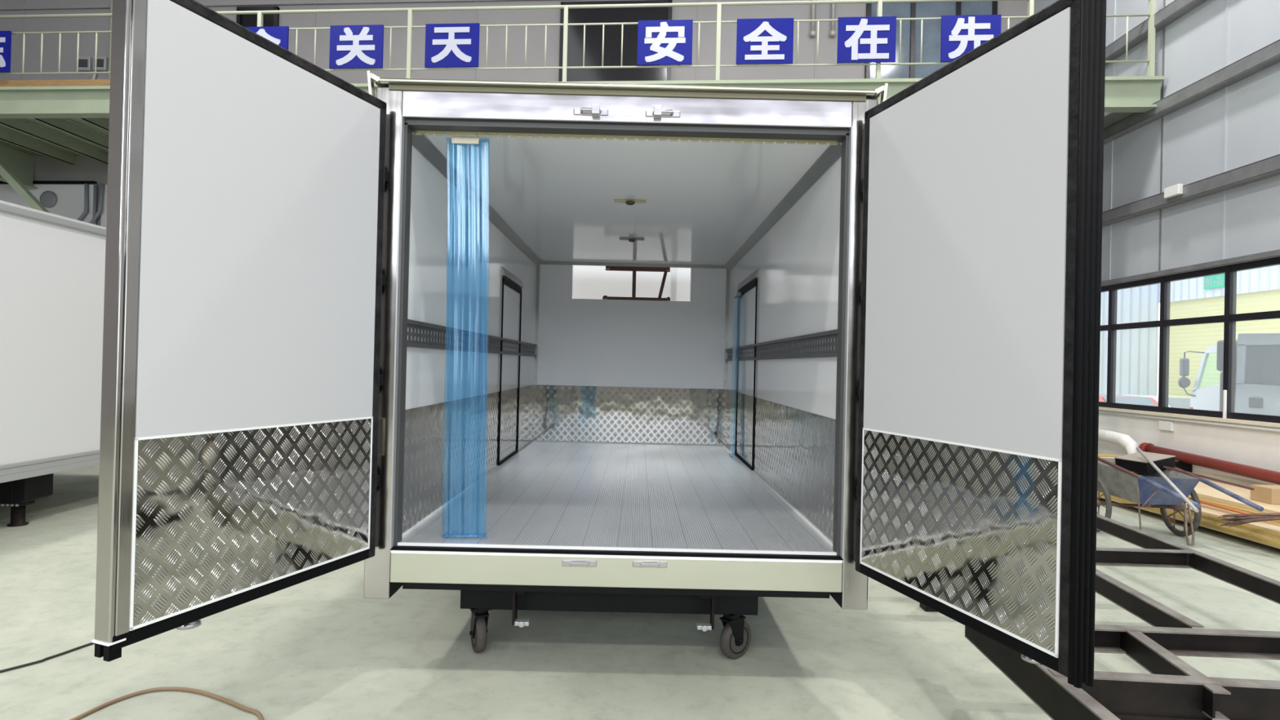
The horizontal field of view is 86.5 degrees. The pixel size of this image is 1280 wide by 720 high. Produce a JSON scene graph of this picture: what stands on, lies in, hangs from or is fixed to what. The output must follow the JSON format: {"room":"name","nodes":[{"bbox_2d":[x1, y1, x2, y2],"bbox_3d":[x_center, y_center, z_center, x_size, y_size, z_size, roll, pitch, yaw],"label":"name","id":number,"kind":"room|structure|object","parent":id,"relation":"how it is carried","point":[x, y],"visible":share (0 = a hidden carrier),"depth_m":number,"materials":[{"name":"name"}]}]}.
{"room":"factory workshop","nodes":[
{"label":"factory workshop","id":0,"kind":"room"},
{"bbox_2d":[0,0,1027,226],"bbox_3d":[-4.433,-3.515,13.301,23.292,10.000,0.199,1,0,4],"label":"wall","id":1,"kind":"structure","parent":0,"point":[84,168],"depth_m":13.15,"materials":[{"name":"paint"}]},
{"bbox_2d":[20,0,24,79],"bbox_3d":[-12.576,-6.101,13.851,0.040,4.800,0.015,1,0,0],"label":"trim","id":2,"kind":"structure","parent":1,"relation":"attached to","point":[23,1],"depth_m":13.85,"materials":[{"name":"metal"}]},
{"bbox_2d":[0,184,93,222],"bbox_3d":[-13.491,-1.150,13.861,5.020,4.860,0.050,1,0,4],"label":"trim","id":3,"kind":"structure","parent":1,"relation":"attached to","point":[70,202],"depth_m":13.71,"materials":[{"name":"white metal"}]},
{"bbox_2d":[0,180,97,184],"bbox_3d":[-12.084,-3.579,13.752,2.315,0.060,0.090,1,0,4],"label":"trim","id":4,"kind":"structure","parent":1,"relation":"attached to","point":[34,182],"depth_m":13.68,"materials":[{"name":"black paint"}]},
{"bbox_2d":[40,191,57,208],"bbox_3d":[-11.902,-3.235,13.700,0.336,0.336,0.060,1,0,0],"label":"air vent","id":5,"kind":"object","parent":1,"relation":"attached to","point":[49,199],"visible":0.97,"depth_m":13.67,"materials":[{"name":"grey plastic"}]},
{"bbox_2d":[77,182,104,224],"bbox_3d":[-11.137,-2.749,13.614,0.840,1.562,0.114,1,0,4],"label":"cable bundle","id":6,"kind":"object","parent":1,"relation":"attached to","point":[95,215],"visible":0.54,"depth_m":13.59,"materials":[{"name":"grey plastic"}]},
{"bbox_2d":[78,56,108,79],"bbox_3d":[-11.067,-5.126,13.674,0.724,1.922,0.113,1,0,4],"label":"switch box","id":7,"kind":"object","parent":1,"relation":"attached to","point":[86,64],"visible":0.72,"depth_m":13.64,"materials":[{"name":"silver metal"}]},
{"bbox_2d":[100,184,106,226],"bbox_3d":[-7.967,-1.025,13.430,5.773,4.860,0.050,1,0,4],"label":"trim","id":8,"kind":"structure","parent":1,"relation":"attached to","point":[103,223],"depth_m":13.64,"materials":[{"name":"white metal"}]},
{"bbox_2d":[108,0,112,79],"bbox_3d":[-10.551,-6.255,13.620,0.106,4.200,0.106,1,0,0],"label":"downpipe","id":9,"kind":"object","parent":1,"relation":"attached to","point":[111,1],"visible":0.16,"depth_m":13.57,"materials":[{"name":"grey metal"}]},
{"bbox_2d":[235,5,279,26],"bbox_3d":[-7.561,-5.772,13.424,0.849,2.370,0.080,1,0,4],"label":"window","id":10,"kind":"structure","parent":1,"relation":"in","point":[244,20],"depth_m":13.42,"materials":[{"name":"black glass"}]},
{"bbox_2d":[0,0,554,10],"bbox_3d":[-4.452,-6.977,13.207,23.079,0.080,0.050,1,0,4],"label":"trim","id":11,"kind":"structure","parent":1,"relation":"attached to","point":[266,2],"depth_m":13.42,"materials":[{"name":"metal"}]},
{"bbox_2d":[312,4,315,63],"bbox_3d":[-6.407,-5.961,13.370,0.040,4.800,0.015,1,0,0],"label":"trim","id":12,"kind":"structure","parent":1,"relation":"attached to","point":[314,14],"depth_m":13.37,"materials":[{"name":"metal"}]},
{"bbox_2d":[473,1,477,79],"bbox_3d":[-3.177,-5.888,13.118,0.040,4.800,0.015,1,0,0],"label":"trim","id":13,"kind":"structure","parent":1,"relation":"attached to","point":[476,2],"depth_m":13.12,"materials":[{"name":"metal"}]},
{"bbox_2d":[559,0,672,81],"bbox_3d":[-0.483,-5.351,12.869,2.123,2.850,0.080,1,0,4],"label":"door","id":14,"kind":"structure","parent":1,"relation":"in","point":[612,33],"depth_m":12.89,"materials":[{"name":"black metal"}]},
{"bbox_2d":[696,0,699,79],"bbox_3d":[1.083,-5.791,12.785,0.040,4.800,0.015,1,0,0],"label":"trim","id":15,"kind":"structure","parent":1,"relation":"attached to","point":[698,9],"depth_m":12.78,"materials":[{"name":"metal"}]},
{"bbox_2d":[809,0,815,37],"bbox_3d":[3.209,-6.858,12.575,0.109,1.770,0.109,1,0,0],"label":"pipe","id":16,"kind":"object","parent":1,"relation":"attached to","point":[812,33],"visible":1,"depth_m":12.54,"materials":[{"name":"white plastic"}]},
{"bbox_2d":[814,4,817,79],"bbox_3d":[3.263,-5.742,12.615,0.040,4.800,0.015,1,0,0],"label":"trim","id":17,"kind":"structure","parent":1,"relation":"attached to","point":[816,5],"depth_m":12.61,"materials":[{"name":"metal"}]},
{"bbox_2d":[829,4,835,36],"bbox_3d":[3.569,-6.850,12.547,0.109,1.770,0.109,1,0,0],"label":"pipe","id":18,"kind":"object","parent":1,"relation":"attached to","point":[833,33],"visible":1,"depth_m":12.52,"materials":[{"name":"grey metal"}]},
{"bbox_2d":[864,0,997,78],"bbox_3d":[5.287,-5.211,12.419,2.304,2.830,0.080,1,0,4],"label":"window","id":19,"kind":"structure","parent":1,"relation":"in","point":[910,50],"depth_m":12.44,"materials":[{"name":"grey glass"}]},
{"bbox_2d":[1108,0,1115,279],"bbox_3d":[7.021,-4.701,10.086,0.012,7.140,0.024,1,0,0],"label":"trim","id":20,"kind":"structure","parent":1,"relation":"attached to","point":[1114,1],"depth_m":10.07,"materials":[{"name":"metal"}]},
{"bbox_2d":[1105,0,1207,65],"bbox_3d":[6.974,-4.593,0.985,0.150,0.172,23.600,1,0,0],"label":"trim","id":21,"kind":"structure","parent":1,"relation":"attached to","point":[1176,9],"depth_m":9.21,"materials":[{"name":"grey metal"}]},
{"bbox_2d":[1033,0,1279,286],"bbox_3d":[7.119,-4.751,2.337,0.140,7.140,26.700,1,0,0],"label":"wall","id":22,"kind":"structure","parent":1,"relation":"attached to","point":[1195,42],"depth_m":8.54,"materials":[{"name":"metal"}]},
{"bbox_2d":[1158,0,1165,271],"bbox_3d":[7.024,-4.707,9.117,0.012,7.140,0.024,1,0,0],"label":"trim","id":23,"kind":"structure","parent":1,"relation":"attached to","point":[1164,1],"depth_m":9.10,"materials":[{"name":"grey metal"}]},
{"bbox_2d":[1164,183,1182,198],"bbox_3d":[6.791,-2.150,8.669,0.060,0.130,0.240,1,0,0],"label":"junction box","id":24,"kind":"object","parent":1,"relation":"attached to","point":[1176,189],"visible":1,"depth_m":8.63,"materials":[{"name":"white plastic"}]},
{"bbox_2d":[1101,248,1279,286],"bbox_3d":[6.936,-1.205,0.663,0.070,0.060,23.000,1,0,0],"label":"trim","id":25,"kind":"structure","parent":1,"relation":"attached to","point":[1274,253],"depth_m":8.40,"materials":[{"name":"grey metal"}]},
{"bbox_2d":[1102,154,1279,226],"bbox_3d":[6.917,-2.154,0.969,0.150,0.172,23.600,1,0,0],"label":"steel beam","id":26,"kind":"structure","parent":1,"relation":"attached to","point":[1269,166],"depth_m":8.28,"materials":[{"name":"grey metal"}]},
{"bbox_2d":[1103,39,1279,144],"bbox_3d":[6.946,-3.393,0.977,0.150,0.172,23.600,1,0,0],"label":"steel beam","id":27,"kind":"structure","parent":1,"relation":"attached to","point":[1268,55],"depth_m":8.35,"materials":[{"name":"grey metal"}]},
{"bbox_2d":[1221,0,1228,259],"bbox_3d":[7.026,-4.714,8.137,0.012,7.140,0.024,1,0,0],"label":"trim","id":28,"kind":"structure","parent":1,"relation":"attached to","point":[1227,1],"depth_m":8.12,"materials":[{"name":"metal"}]},
{"bbox_2d":[0,464,1279,719],"bbox_3d":[-4.519,1.511,2.262,23.200,0.200,26.700,1,0,0],"label":"floor","id":29,"kind":"structure","parent":0,"point":[316,648],"depth_m":3.49,"materials":[{"name":"concrete"}]},
{"bbox_2d":[0,160,49,213],"bbox_3d":[-10.967,-1.321,11.937,1.814,5.293,0.142,1,0,1],"label":"brace","id":30,"kind":"object","parent":29,"relation":"on","point":[5,172],"visible":0.17,"depth_m":11.90,"materials":[{"name":"green paint"}]},
{"bbox_2d":[0,473,53,527],"bbox_3d":[-6.154,1.188,6.729,1.940,0.430,1.999,1,0,0],"label":"trolley","id":31,"kind":"object","parent":29,"relation":"on","point":[17,494],"visible":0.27,"depth_m":5.79,"materials":[{"name":"black metal"}]},
{"bbox_2d":[0,200,106,483],"bbox_3d":[-6.182,-0.171,5.924,2.218,2.265,4.450,1,0,0],"label":"box","id":32,"kind":"object","parent":31,"relation":"on","point":[52,266],"visible":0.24,"depth_m":5.88,"materials":[{"name":"white"}]},
{"bbox_2d":[0,642,94,672],"bbox_3d":[-2.456,1.466,4.408,0.276,0.012,5.056,1,0,27],"label":"cable","id":33,"kind":"object","parent":29,"relation":"on","point":[90,643],"visible":0.26,"depth_m":3.29,"materials":[{"name":"black plastic"}]},
{"bbox_2d":[69,686,263,719],"bbox_3d":[-1.832,1.466,2.556,1.027,0.016,0.812,1,0,17],"label":"hose","id":34,"kind":"object","parent":29,"relation":"on","point":[256,713],"visible":1,"depth_m":2.94,"materials":[{"name":"orange rubber"}]},
{"bbox_2d":[460,590,758,659],"bbox_3d":[-0.161,1.302,5.213,1.500,0.460,3.825,1,0,0],"label":"trolley","id":35,"kind":"object","parent":29,"relation":"on","point":[735,635],"visible":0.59,"depth_m":3.43,"materials":[{"name":"black metal"}]},
{"bbox_2d":[91,0,1106,688],"bbox_3d":[-0.121,-0.074,4.829,3.013,2.416,5.618,1,0,0],"label":"box","id":36,"kind":"object","parent":35,"relation":"on","point":[340,331],"visible":1,"depth_m":2.89,"materials":[{"name":"metal"}]},
{"bbox_2d":[451,136,479,143],"bbox_3d":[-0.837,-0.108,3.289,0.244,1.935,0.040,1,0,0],"label":"curtain bracket","id":37,"kind":"object","parent":36,"relation":"hanging from","point":[455,140],"visible":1,"depth_m":3.28,"materials":[{"name":"white plastic"}]},
{"bbox_2d":[613,199,645,205],"bbox_3d":[-0.067,-1.054,4.557,0.215,0.034,0.063,1,0,0],"label":"ceiling lamp","id":38,"kind":"object","parent":36,"relation":"attached to","point":[628,202],"depth_m":4.54,"materials":[{"name":"brown"}]},
{"bbox_2d":[619,237,644,242],"bbox_3d":[-0.071,-1.045,5.937,0.215,0.034,0.063,1,0,0],"label":"ceiling lamp","id":39,"kind":"object","parent":36,"relation":"attached to","point":[631,239],"depth_m":5.92,"materials":[{"name":"grey"}]},
{"bbox_2d":[730,292,741,457],"bbox_3d":[0.899,0.144,6.517,0.066,1.559,0.280,1,0,0],"label":"curtain","id":40,"kind":"object","parent":36,"relation":"hanging from","point":[736,295],"visible":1,"depth_m":6.44,"materials":[{"name":"blue plastic"}]},
{"bbox_2d":[920,514,1279,719],"bbox_3d":[2.537,1.376,4.057,1.946,0.420,5.502,1,0,4],"label":"steel subframe","id":41,"kind":"object","parent":29,"relation":"on","point":[1174,690],"visible":0.59,"depth_m":2.81,"materials":[{"name":"black metal"}]},
{"bbox_2d":[1097,429,1138,454],"bbox_3d":[6.667,1.363,10.441,0.175,0.726,2.609,1,0,0],"label":"pipe","id":42,"kind":"object","parent":29,"relation":"on","point":[1125,441],"visible":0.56,"depth_m":9.38,"materials":[{"name":"white"}]},
{"bbox_2d":[1168,516,1188,523],"bbox_3d":[6.052,1.658,7.032,1.130,0.060,0.080,1,0,0],"label":"bearer","id":43,"kind":"object","parent":29,"relation":"on","point":[1171,520],"visible":0.09,"depth_m":6.99,"materials":[{"name":"brown wood"}]},
{"bbox_2d":[1097,495,1279,548],"bbox_3d":[6.005,1.617,6.957,1.156,0.019,2.603,1,0,0],"label":"plywood sheet","id":44,"kind":"object","parent":43,"relation":"on","point":[1143,508],"visible":0.12,"depth_m":6.44,"materials":[{"name":"wood"}]},
{"bbox_2d":[1097,493,1279,546],"bbox_3d":[5.992,1.596,6.995,1.156,0.019,2.602,1,0,0],"label":"plywood sheet","id":45,"kind":"object","parent":44,"relation":"on","point":[1112,498],"visible":0.02,"depth_m":6.42,"materials":[{"name":"wood"}]},
{"bbox_2d":[1097,491,1279,544],"bbox_3d":[5.992,1.576,6.992,1.169,0.019,2.608,1,0,0],"label":"plywood sheet","id":46,"kind":"object","parent":45,"relation":"on","point":[1101,493],"visible":0.11,"depth_m":6.32,"materials":[{"name":"wood"}]},
{"bbox_2d":[1097,490,1279,542],"bbox_3d":[6.011,1.556,6.949,1.167,0.019,2.608,1,0,0],"label":"plywood sheet","id":47,"kind":"object","parent":46,"relation":"on","point":[1167,509],"visible":0.12,"depth_m":6.20,"materials":[{"name":"wood"}]},
{"bbox_2d":[1168,508,1279,539],"bbox_3d":[6.012,1.536,7.025,1.166,0.019,2.607,1,0,0],"label":"plywood sheet","id":48,"kind":"object","parent":47,"relation":"on","point":[1193,514],"visible":0.02,"depth_m":6.12,"materials":[{"name":"wood"}]},
{"bbox_2d":[1186,509,1279,537],"bbox_3d":[6.001,1.515,7.005,1.169,0.019,2.608,1,0,0],"label":"plywood sheet","id":49,"kind":"object","parent":48,"relation":"on","point":[1202,514],"visible":0.02,"depth_m":6.10,"materials":[{"name":"orange wood"}]},
{"bbox_2d":[1182,502,1279,533],"bbox_3d":[6.020,1.494,6.982,1.170,0.019,2.609,1,0,0],"label":"plywood sheet","id":50,"kind":"object","parent":49,"relation":"on","point":[1270,527],"visible":0.02,"depth_m":6.12,"materials":[{"name":"beige wood"}]},
{"bbox_2d":[1187,497,1248,513],"bbox_3d":[5.594,1.416,6.567,0.024,0.029,1.051,1,0,2],"label":"rod","id":51,"kind":"object","parent":50,"relation":"on","point":[1201,501],"visible":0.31,"depth_m":6.53,"materials":[{"name":"orange"}]},
{"bbox_2d":[1185,502,1279,526],"bbox_3d":[6.130,1.475,6.780,0.980,0.019,2.278,1,0,0],"label":"plywood sheet","id":52,"kind":"object","parent":50,"relation":"on","point":[1202,504],"visible":0.12,"depth_m":6.56,"materials":[{"name":"beige wood"}]},
{"bbox_2d":[1200,502,1279,523],"bbox_3d":[6.144,1.455,6.794,0.968,0.019,2.282,1,0,0],"label":"plywood sheet","id":53,"kind":"object","parent":52,"relation":"on","point":[1274,521],"visible":0.02,"depth_m":6.42,"materials":[{"name":"wood"}]},
{"bbox_2d":[1187,495,1279,520],"bbox_3d":[6.150,1.435,6.800,0.947,0.019,2.247,1,0,0],"label":"plywood sheet","id":54,"kind":"object","parent":53,"relation":"on","point":[1242,509],"visible":0.12,"depth_m":6.58,"materials":[{"name":"beige wood"}]},
{"bbox_2d":[1189,494,1273,513],"bbox_3d":[6.181,1.415,6.830,0.894,0.019,2.271,1,0,0],"label":"plywood sheet","id":55,"kind":"object","parent":54,"relation":"on","point":[1199,496],"visible":0.12,"depth_m":6.59,"materials":[{"name":"beige wood"}]},
{"bbox_2d":[1194,480,1279,512],"bbox_3d":[6.186,1.395,6.836,0.857,0.019,2.226,1,0,0],"label":"plywood sheet","id":56,"kind":"object","parent":55,"relation":"on","point":[1202,489],"visible":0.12,"depth_m":6.99,"materials":[{"name":"beige wood"}]},
{"bbox_2d":[1217,512,1279,527],"bbox_3d":[5.706,1.364,5.653,1.407,0.225,0.140,1,0,32],"label":"broom","id":57,"kind":"object","parent":56,"relation":"on","point":[1244,518],"visible":1,"depth_m":5.88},
{"bbox_2d":[1250,484,1279,504],"bbox_3d":[6.162,1.307,6.609,0.270,0.150,0.230,1,0,0],"label":"cardboard box","id":58,"kind":"object","parent":56,"relation":"on","point":[1268,494],"visible":1,"depth_m":6.57,"materials":[{"name":"brown cardboard"}]},
{"bbox_2d":[1096,447,1263,545],"bbox_3d":[4.746,1.248,6.166,0.837,0.810,1.428,1,0,0],"label":"handcart","id":59,"kind":"object","parent":29,"relation":"on","point":[1151,490],"depth_m":6.20,"materials":[{"name":"blue paint"}]},
{"bbox_2d":[1114,451,1175,473],"bbox_3d":[4.915,0.997,6.631,0.368,0.167,0.330,1,0,-14],"label":"box","id":60,"kind":"object","parent":59,"relation":"in","point":[1135,462],"visible":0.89,"depth_m":6.53,"materials":[{"name":"black paint"}]},
{"bbox_2d":[1097,457,1200,505],"bbox_3d":[4.740,1.151,6.486,0.600,0.335,0.790,1,0,0],"label":"tub","id":61,"kind":"object","parent":59,"relation":"in","point":[1121,482],"depth_m":6.22,"materials":[{"name":"blue paint"}]},
{"bbox_2d":[1163,466,1254,490],"bbox_3d":[5.118,1.058,6.238,0.022,0.133,0.803,2,0,-28],"label":"bar","id":62,"kind":"object","parent":59,"relation":"attached to","point":[1165,467],"visible":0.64,"depth_m":6.13,"materials":[{"name":"brown metal"}]},
{"bbox_3d":[6.240,1.505,8.993,0.710,0.400,1.000,1,0,0],"label":"crate","id":63,"kind":"object","parent":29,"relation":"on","visible":0},
{"bbox_2d":[1097,453,1119,457],"bbox_3d":[6.119,1.291,9.162,0.600,0.025,0.220,1,0,-6],"label":"plank","id":64,"kind":"object","parent":63,"relation":"on","point":[1099,455],"visible":0.29,"depth_m":9.11,"materials":[{"name":"yellow wood"}]},
{"bbox_3d":[-0.133,1.357,8.951,1.600,0.400,0.750,1,0,0],"label":"trolley","id":65,"kind":"object","parent":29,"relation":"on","visible":0},
{"bbox_2d":[572,265,690,301],"bbox_3d":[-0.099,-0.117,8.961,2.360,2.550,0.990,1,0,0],"label":"window","id":66,"kind":"structure","parent":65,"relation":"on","point":[589,282],"depth_m":8.49,"materials":[{"name":"white glass"}]},
{"bbox_2d":[1097,409,1279,485],"bbox_3d":[6.991,1.185,2.297,0.200,0.985,26.700,1,0,0],"label":"wall","id":67,"kind":"structure","parent":0,"point":[1255,448],"depth_m":8.28,"materials":[{"name":"white paint"}]},
{"bbox_2d":[1158,420,1173,431],"bbox_3d":[6.864,0.859,8.879,0.035,0.120,0.220,1,0,0],"label":"box","id":68,"kind":"object","parent":67,"relation":"attached to","point":[1162,425],"visible":1,"depth_m":8.86,"materials":[{"name":"white plastic"}]},
{"bbox_2d":[1098,406,1279,427],"bbox_3d":[6.991,0.666,1.251,0.230,0.040,24.600,1,0,0],"label":"trim","id":69,"kind":"structure","parent":67,"relation":"on","point":[1180,415],"depth_m":8.39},
{"bbox_2d":[1098,411,1279,432],"bbox_3d":[6.873,0.751,5.400,0.036,0.036,10.500,1,0,0],"label":"cable trunking","id":70,"kind":"object","parent":67,"relation":"attached to","point":[1274,430],"visible":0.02,"depth_m":8.37,"materials":[{"name":"white plastic"}]},
{"bbox_2d":[1098,256,1279,423],"bbox_3d":[6.972,-0.235,4.974,0.110,1.820,14.235,1,0,0],"label":"window","id":71,"kind":"structure","parent":67,"relation":"in","point":[1230,317],"depth_m":8.69,"materials":[{"name":"black metal"}]},
{"bbox_2d":[1138,442,1279,484],"bbox_3d":[6.764,1.345,6.619,0.204,0.514,4.953,1,0,0],"label":"pipe","id":72,"kind":"object","parent":67,"relation":"attached to","point":[1184,461],"visible":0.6,"depth_m":7.96,"materials":[{"name":"metal"}]},
{"bbox_2d":[1191,469,1274,487],"bbox_3d":[6.869,1.505,5.295,0.010,0.340,8.300,1,0,0],"label":"baseboard","id":73,"kind":"structure","parent":67,"relation":"attached to","point":[1246,482],"depth_m":7.92,"materials":[{"name":"beige wood"}]},
{"label":"outside","id":74,"kind":"structure","parent":0,"visible":0},
{"bbox_3d":[23.441,2.283,13.187,32.800,0.200,70.000,1,0,0],"label":"ground","id":75,"kind":"structure","parent":74,"visible":0},
{"bbox_2d":[1098,394,1158,406],"bbox_3d":[12.622,1.458,18.812,1.600,1.017,3.385,1,0,0],"label":"car","id":76,"kind":"object","parent":75,"relation":"on","point":[1126,399],"visible":0.02,"depth_m":17.62,"materials":[{"name":"red paint"}]},
{"bbox_2d":[1098,283,1159,395],"bbox_3d":[12.179,-2.552,21.087,7.500,9.050,0.400,1,0,0],"label":"building","id":77,"kind":"structure","parent":75,"relation":"on","point":[1136,352],"depth_m":20.88,"materials":[{"name":"white"}]},
{"bbox_2d":[1122,394,1191,408],"bbox_3d":[14.371,1.500,19.017,1.600,1.017,3.385,1,0,0],"label":"car","id":78,"kind":"object","parent":75,"relation":"on","point":[1179,402],"visible":0.05,"depth_m":17.84,"materials":[{"name":"white paint"}]},
{"bbox_2d":[1177,344,1219,411],"bbox_3d":[11.165,0.783,10.492,1.930,2.187,4.940,1,0,0],"label":"truck","id":79,"kind":"object","parent":75,"relation":"on","point":[1207,398],"visible":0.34,"depth_m":12.61,"materials":[{"name":"white paint"}]},
{"bbox_2d":[1177,377,1190,387],"bbox_3d":[10.311,0.426,12.907,0.220,0.220,0.090,1,0,0],"label":"mirror","id":80,"kind":"object","parent":79,"relation":"attached to","point":[1183,382],"depth_m":12.86,"materials":[{"name":"grey mirror"}]},
{"bbox_2d":[1179,358,1189,376],"bbox_3d":[10.318,0.136,12.904,0.120,0.340,0.120,1,0,0],"label":"mirror","id":81,"kind":"object","parent":79,"relation":"on","point":[1184,362],"depth_m":12.85,"materials":[{"name":"grey plastic"}]},
{"bbox_2d":[1158,264,1279,396],"bbox_3d":[16.165,-2.547,8.048,0.400,9.050,25.700,1,0,0],"label":"building","id":82,"kind":"structure","parent":75,"relation":"on","point":[1258,290],"depth_m":19.14,"materials":[{"name":"yellow"}]},
{"bbox_2d":[1203,273,1224,289],"bbox_3d":[15.884,-2.186,18.845,0.066,0.400,0.620,1,0,0],"label":"sign board","id":83,"kind":"object","parent":82,"relation":"attached to","point":[1217,281],"visible":0.98,"depth_m":18.80,"materials":[{"name":"teal plastic"}]},
{"bbox_2d":[1216,333,1279,416],"bbox_3d":[9.265,0.739,10.387,1.930,2.187,4.940,1,0,0],"label":"truck","id":84,"kind":"object","parent":75,"relation":"on","point":[1257,355],"visible":0.3,"depth_m":9.40,"materials":[{"name":"silver metal"}]},
{"bbox_3d":[-13.480,-1.279,10.687,0.200,5.075,0.140,1,0,0],"label":"column","id":85,"kind":"structure","parent":0,"visible":0},
{"bbox_2d":[0,75,1165,118],"bbox_3d":[-4.532,-3.819,10.012,23.061,0.410,0.199,1,0,4],"label":"beam","id":86,"kind":"structure","parent":85,"relation":"on","point":[1122,94],"depth_m":9.53,"materials":[{"name":"metal"}]},
{"bbox_2d":[0,117,109,155],"bbox_3d":[-4.527,-3.993,11.613,23.309,0.050,3.150,1,0,4],"label":"deck","id":87,"kind":"object","parent":86,"relation":"attached to","point":[77,122],"visible":0.11,"depth_m":12.45,"materials":[{"name":"green metal"}]},
{"bbox_2d":[0,144,37,188],"bbox_3d":[-12.225,-3.793,12.220,0.200,0.660,2.980,1,0,0],"label":"joist","id":88,"kind":"object","parent":87,"relation":"attached to","point":[20,163],"visible":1,"depth_m":13.40,"materials":[{"name":"green paint"}]},
{"bbox_2d":[0,128,74,164],"bbox_3d":[-11.440,-4.035,12.199,0.058,0.180,3.060,1,0,0],"label":"joist","id":89,"kind":"object","parent":87,"relation":"attached to","point":[6,136],"visible":1,"depth_m":12.86,"materials":[{"name":"green paint"}]},
{"bbox_2d":[0,118,107,164],"bbox_3d":[-10.640,-4.017,12.137,0.058,0.180,3.060,1,0,0],"label":"joist","id":90,"kind":"object","parent":87,"relation":"attached to","point":[16,124],"visible":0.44,"depth_m":12.33,"materials":[{"name":"green paint"}]},
{"bbox_2d":[0,79,110,86],"bbox_3d":[-9.760,-4.222,10.505,5.526,0.150,0.095,1,0,4],"label":"timber beam","id":91,"kind":"structure","parent":87,"relation":"on","point":[68,82],"depth_m":10.39,"materials":[{"name":"brown wood"}]},
{"bbox_2d":[31,118,108,149],"bbox_3d":[-9.841,-3.998,12.075,0.058,0.180,3.060,1,0,0],"label":"joist","id":92,"kind":"object","parent":87,"relation":"attached to","point":[60,124],"visible":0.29,"depth_m":11.85,"materials":[{"name":"green paint"}]},
{"bbox_2d":[78,117,109,131],"bbox_3d":[-9.040,-3.980,12.012,0.058,0.180,3.060,1,0,0],"label":"joist","id":93,"kind":"object","parent":87,"relation":"attached to","point":[103,123],"depth_m":11.36,"materials":[{"name":"green paint"}]},
{"bbox_2d":[0,0,1156,81],"bbox_3d":[-4.489,-4.593,10.015,22.894,1.139,0.060,1,0,4],"label":"railing","id":94,"kind":"object","parent":87,"relation":"on","point":[1151,60],"visible":0.71,"depth_m":9.72,"materials":[{"name":"metal"}]},
{"bbox_2d":[0,30,11,72],"bbox_3d":[-9.929,-4.700,10.377,0.710,0.625,0.030,1,0,4],"label":"board","id":95,"kind":"object","parent":94,"relation":"attached to","point":[5,36],"visible":1,"depth_m":10.34,"materials":[{"name":"blue"}]},
{"bbox_2d":[244,26,288,49],"bbox_3d":[-5.579,-4.601,10.037,0.810,0.625,0.030,1,0,4],"label":"board","id":96,"kind":"object","parent":94,"relation":"attached to","point":[279,35],"visible":0.25,"depth_m":10.01,"materials":[{"name":"blue plastic"}]},
{"bbox_2d":[328,24,383,68],"bbox_3d":[-4.134,-4.568,9.925,0.800,0.625,0.030,1,0,4],"label":"board","id":97,"kind":"object","parent":94,"relation":"attached to","point":[362,46],"visible":1,"depth_m":9.91,"materials":[{"name":"blue plastic"}]},
{"bbox_2d":[424,22,479,67],"bbox_3d":[-2.709,-4.536,9.813,0.790,0.625,0.030,1,0,4],"label":"board","id":98,"kind":"object","parent":94,"relation":"attached to","point":[446,45],"visible":1,"depth_m":9.80,"materials":[{"name":"blue plastic"}]},
{"bbox_2d":[636,19,693,65],"bbox_3d":[0.351,-4.466,9.575,0.770,0.625,0.030,1,0,4],"label":"board","id":99,"kind":"object","parent":94,"relation":"attached to","point":[663,42],"visible":1,"depth_m":9.56,"materials":[{"name":"blue plastic"}]},
{"bbox_2d":[736,17,793,64],"bbox_3d":[1.736,-4.435,9.467,0.780,0.625,0.030,1,0,4],"label":"board","id":100,"kind":"object","parent":94,"relation":"attached to","point":[763,40],"visible":1,"depth_m":9.45,"materials":[{"name":"blue plastic"}]},
{"bbox_2d":[836,16,896,62],"bbox_3d":[3.116,-4.404,9.359,0.780,0.625,0.030,1,0,4],"label":"board","id":101,"kind":"object","parent":94,"relation":"attached to","point":[864,39],"visible":1,"depth_m":9.35,"materials":[{"name":"blue plastic"}]},
{"bbox_2d":[940,14,1001,62],"bbox_3d":[4.495,-4.372,9.251,0.780,0.625,0.030,1,0,4],"label":"board","id":102,"kind":"object","parent":94,"relation":"attached to","point":[960,34],"visible":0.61,"depth_m":9.24,"materials":[{"name":"blue plastic"}]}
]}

